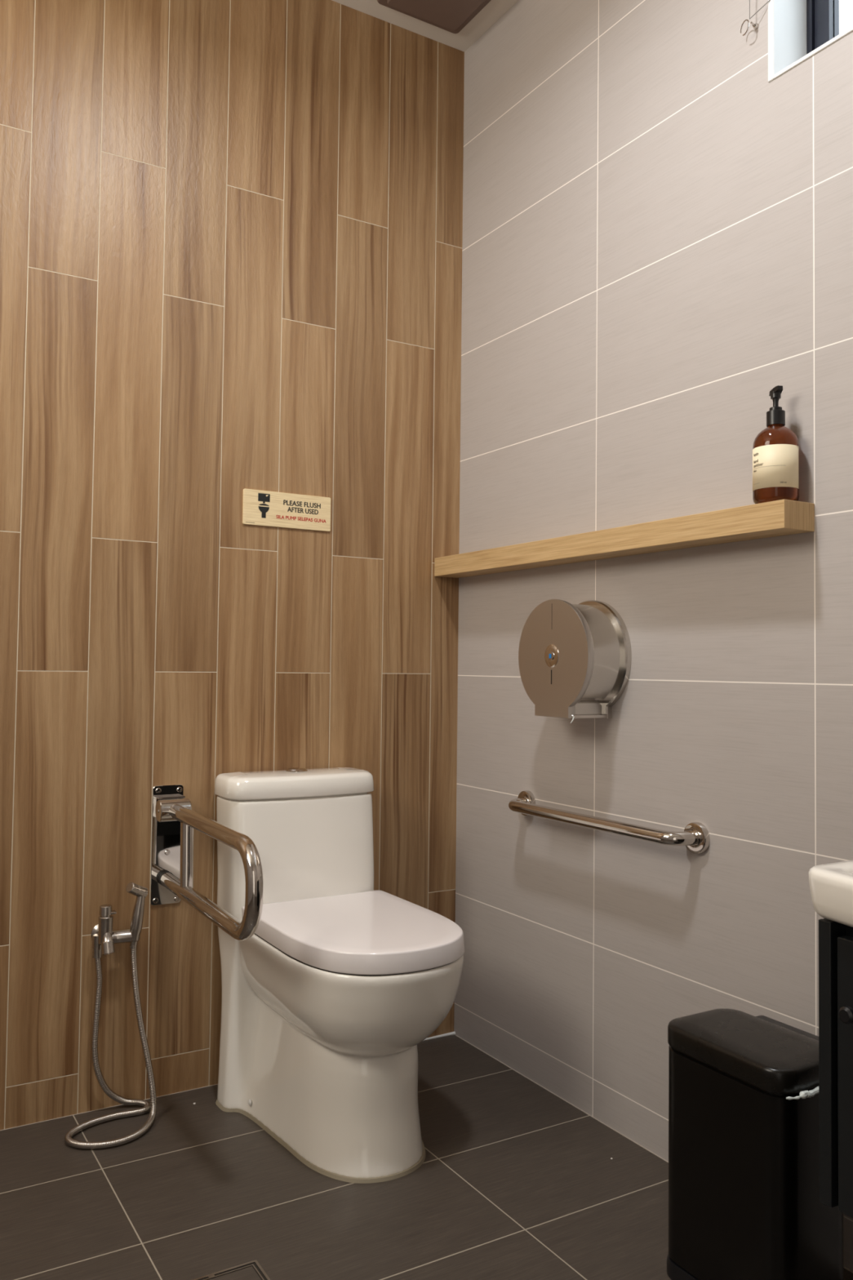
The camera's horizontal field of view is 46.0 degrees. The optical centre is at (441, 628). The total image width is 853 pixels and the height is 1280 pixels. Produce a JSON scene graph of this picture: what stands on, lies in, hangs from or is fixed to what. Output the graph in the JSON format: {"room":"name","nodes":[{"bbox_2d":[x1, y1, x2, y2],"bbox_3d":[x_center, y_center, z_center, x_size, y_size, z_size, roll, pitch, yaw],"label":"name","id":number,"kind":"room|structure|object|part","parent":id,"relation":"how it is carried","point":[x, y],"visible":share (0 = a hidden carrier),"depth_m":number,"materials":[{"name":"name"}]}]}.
{"room":"public restroom","nodes":[
{"label":"public restroom","id":0,"kind":"room"},
{"bbox_2d":[0,0,464,1129],"bbox_3d":[-1.121,-0.304,2.168,2.670,2.758,0.120,2,-3,-31],"label":"wall","id":1,"kind":"structure","parent":0,"point":[231,231],"depth_m":2.42,"materials":[{"name":"brown tile"}]},
{"bbox_2d":[64,882,156,1149],"bbox_3d":[-0.712,0.822,2.183,0.201,0.515,0.192,2,-3,-31],"label":"bidet","id":2,"kind":"object","parent":1,"relation":"attached to","point":[140,892],"visible":1,"depth_m":2.24,"materials":[{"name":"silver metal"}]},
{"bbox_2d":[91,904,139,958],"bbox_3d":[-0.731,0.675,2.256,0.097,0.116,0.082,2,-3,-31],"label":"angle valve","id":3,"kind":"object","parent":1,"relation":"attached to","point":[104,939],"visible":0.98,"depth_m":2.23,"materials":[{"name":"silver metal"}]},
{"bbox_2d":[92,933,102,958],"bbox_3d":[-0.769,0.708,2.245,0.023,0.048,0.023,2,-3,-31],"label":"outlet","id":4,"kind":"object","parent":3,"relation":"attached to","point":[96,946],"depth_m":2.24,"materials":[{"name":"silver metal"}]},
{"bbox_3d":[-0.744,0.628,2.240,0.036,0.024,0.028,2,-3,-31],"label":"valve handle","id":5,"kind":"part","parent":3,"relation":"part of","materials":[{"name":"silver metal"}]},
{"bbox_2d":[150,784,263,940],"bbox_3d":[-0.493,0.498,2.113,0.074,0.278,0.584,2,-3,-31],"label":"support rail","id":6,"kind":"object","parent":1,"relation":"attached to","point":[174,821],"visible":1,"depth_m":2.22,"materials":[{"name":"silver metal"}]},
{"bbox_3d":[-0.644,0.506,2.360,0.072,0.278,0.006,2,-3,-31],"label":"wall plate","id":7,"kind":"part","parent":6,"relation":"part of","materials":[{"name":"silver metal"}]},
{"bbox_2d":[242,488,330,531],"bbox_3d":[-0.388,-0.299,2.541,0.237,0.088,0.006,2,-3,-31],"label":"sign","id":8,"kind":"object","parent":1,"relation":"attached to","point":[260,508],"visible":1,"depth_m":2.54,"materials":[{"name":"brown wood"}]},
{"bbox_2d":[423,1031,455,1040],"bbox_3d":[-0.027,1.106,2.715,0.149,0.010,0.010,2,-3,-31],"label":"trim","id":9,"kind":"structure","parent":1,"relation":"attached to","point":[454,1032],"depth_m":2.73,"materials":[{"name":"white"}]},
{"bbox_2d":[332,0,518,52],"bbox_3d":[-0.280,-1.770,0.986,2.790,0.100,3.090,2,-3,-31],"label":"ceiling","id":10,"kind":"structure","parent":0,"point":[494,10],"depth_m":2.73,"materials":[{"name":"white paint"}]},
{"bbox_2d":[377,0,491,33],"bbox_3d":[0.001,-1.645,2.593,0.254,0.022,0.254,2,-3,-31],"label":"exhaust fan cover","id":11,"kind":"object","parent":10,"relation":"attached to","point":[450,15],"visible":1,"depth_m":2.65,"materials":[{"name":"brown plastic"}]},
{"bbox_2d":[0,1035,852,1279],"bbox_3d":[-0.312,1.086,0.877,2.790,0.100,3.090,2,-3,-31],"label":"floor","id":12,"kind":"structure","parent":0,"point":[515,1180],"depth_m":1.90,"materials":[{"name":"grey tile"}]},
{"bbox_2d":[191,1259,271,1279],"bbox_3d":[-0.337,1.062,1.593,0.150,0.003,0.150,2,-3,-31],"label":"floor drain","id":13,"kind":"object","parent":12,"relation":"on","point":[251,1270],"visible":1,"depth_m":1.66,"materials":[{"name":"grey metal"}]},
{"bbox_3d":[-0.337,1.062,1.593,0.132,0.002,0.132,2,-3,-31],"label":"frame","id":14,"kind":"part","parent":13,"relation":"part of","materials":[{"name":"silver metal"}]},
{"bbox_2d":[213,767,464,1183],"bbox_3d":[-0.223,0.710,2.216,0.393,0.756,0.666,2,-3,-31],"label":"toilet","id":15,"kind":"object","parent":12,"relation":"on","point":[326,1008],"visible":0.94,"depth_m":2.10,"materials":[{"name":"white ceramic"}]},
{"bbox_3d":[-0.349,0.376,2.442,0.382,0.058,0.167,2,-3,-31],"label":"tank lid","id":16,"kind":"part","parent":15,"relation":"part of","materials":[{"name":"white ceramic"}]},
{"bbox_3d":[-0.170,0.646,2.154,0.367,0.042,0.499,2,-3,-31],"label":"seat lid","id":17,"kind":"part","parent":15,"relation":"part of","materials":[{"name":"white plastic"}]},
{"bbox_2d":[666,1008,843,1279],"bbox_3d":[0.513,0.867,1.632,0.268,0.414,0.260,2,-3,-31],"label":"pedal bin","id":18,"kind":"object","parent":12,"relation":"on","point":[744,1204],"visible":0.77,"depth_m":1.55,"materials":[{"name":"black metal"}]},
{"bbox_3d":[0.506,0.681,1.633,0.168,0.044,0.259,2,-3,-31],"label":"bin lid","id":19,"kind":"part","parent":18,"relation":"part of","materials":[{"name":"black plastic"}]},
{"bbox_2d":[786,1086,818,1100],"bbox_3d":[0.573,0.694,1.516,0.139,0.013,0.015,2,-3,-31],"label":"liner","id":20,"kind":"object","parent":18,"relation":"in","point":[805,1094],"visible":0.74,"depth_m":1.49,"materials":[{"name":"white plastic"}]},
{"bbox_2d":[818,918,852,1218],"bbox_3d":[0.792,0.709,1.110,0.440,0.692,0.576,2,-3,-31],"label":"vanity cabinet","id":21,"kind":"object","parent":12,"relation":"on","point":[835,939],"visible":0.99,"depth_m":1.24,"materials":[{"name":"black wood"}]},
{"bbox_2d":[808,860,852,927],"bbox_3d":[0.788,0.332,1.121,0.457,0.062,0.620,2,-3,-31],"label":"basin","id":22,"kind":"object","parent":21,"relation":"in","point":[831,885],"visible":1,"depth_m":1.24,"materials":[{"name":"white ceramic"}]},
{"bbox_3d":[0.563,0.544,1.130,0.018,0.332,0.261,2,-3,-31],"label":"door","id":23,"kind":"part","parent":21,"relation":"part of","materials":[{"name":"black wood"}]},
{"bbox_3d":[0.493,0.465,1.212,0.021,0.020,0.020,2,-3,-31],"label":"door knob","id":24,"kind":"part","parent":21,"relation":"part of","materials":[{"name":"black plastic"}]},
{"bbox_2d":[453,0,852,1271],"bbox_3d":[0.852,-0.303,1.631,0.140,2.758,3.090,2,-3,-31],"label":"wall","id":25,"kind":"structure","parent":0,"point":[657,242],"depth_m":2.15,"materials":[{"name":"beige tile"}]},
{"bbox_2d":[518,599,631,723],"bbox_3d":[0.295,0.071,2.270,0.125,0.276,0.258,2,-3,-31],"label":"dispenser","id":26,"kind":"object","parent":25,"relation":"attached to","point":[575,660],"visible":1,"depth_m":2.21,"materials":[{"name":"silver metal"}]},
{"bbox_3d":[0.342,0.068,2.298,0.016,0.266,0.258,2,-3,-31],"label":"plate","id":27,"kind":"part","parent":26,"relation":"part of","materials":[{"name":"silver metal"}]},
{"bbox_2d":[508,790,710,853],"bbox_3d":[0.333,0.424,2.234,0.076,0.062,0.635,2,-3,-31],"label":"grab bar","id":28,"kind":"object","parent":25,"relation":"attached to","point":[695,837],"visible":1,"depth_m":2.10,"materials":[{"name":"silver metal"}]},
{"bbox_2d":[434,499,814,577],"bbox_3d":[0.324,-0.184,2.279,0.080,0.050,1.186,2,-3,-31],"label":"wall shelf","id":29,"kind":"object","parent":25,"relation":"attached to","point":[780,517],"visible":1,"depth_m":2.06,"materials":[{"name":"brown wood"}]},
{"bbox_2d":[752,385,799,503],"bbox_3d":[0.606,-0.331,1.819,0.081,0.213,0.080,2,-3,-31],"label":"bottle","id":30,"kind":"object","parent":29,"relation":"on","point":[775,448],"visible":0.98,"depth_m":1.79,"materials":[{"name":"brown glass"}]},
{"bbox_3d":[0.607,-0.414,1.822,0.018,0.030,0.018,2,-3,-31],"label":"pump stem","id":31,"kind":"part","parent":30,"relation":"part of","materials":[{"name":"black plastic"}]},
{"bbox_2d":[740,19,759,35],"bbox_3d":[0.599,-1.162,1.945,0.028,0.028,0.029,1,-2,-18],"label":"hook","id":32,"kind":"object","parent":25,"relation":"attached to","point":[755,25],"visible":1,"depth_m":1.94,"materials":[{"name":"silver metal"}]},
{"bbox_2d":[768,0,852,82],"bbox_3d":[1.013,-1.293,1.417,0.141,0.476,1.265,2,-3,-31],"label":"window","id":33,"kind":"structure","parent":25,"relation":"in","point":[798,30],"depth_m":1.92,"materials":[{"name":"white"}]},
{"bbox_2d":[749,0,770,19],"bbox_3d":[0.724,-1.416,1.861,0.304,0.482,0.018,-1,-3,35],"label":"cord","id":34,"kind":"object","parent":33,"relation":"attached to","point":[749,0],"visible":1,"depth_m":1.93,"materials":[{"name":"grey plastic"}]},
{"bbox_3d":[1.050,-1.288,1.440,0.038,0.454,1.237,2,-3,-31],"label":"frame","id":35,"kind":"part","parent":33,"relation":"part of","materials":[{"name":"black metal"}]},
{"bbox_3d":[0.899,-1.266,1.693,0.004,0.402,0.556,2,-3,-31],"label":"pane","id":36,"kind":"part","parent":33,"relation":"part of","materials":[{"name":"white"}]}
]}

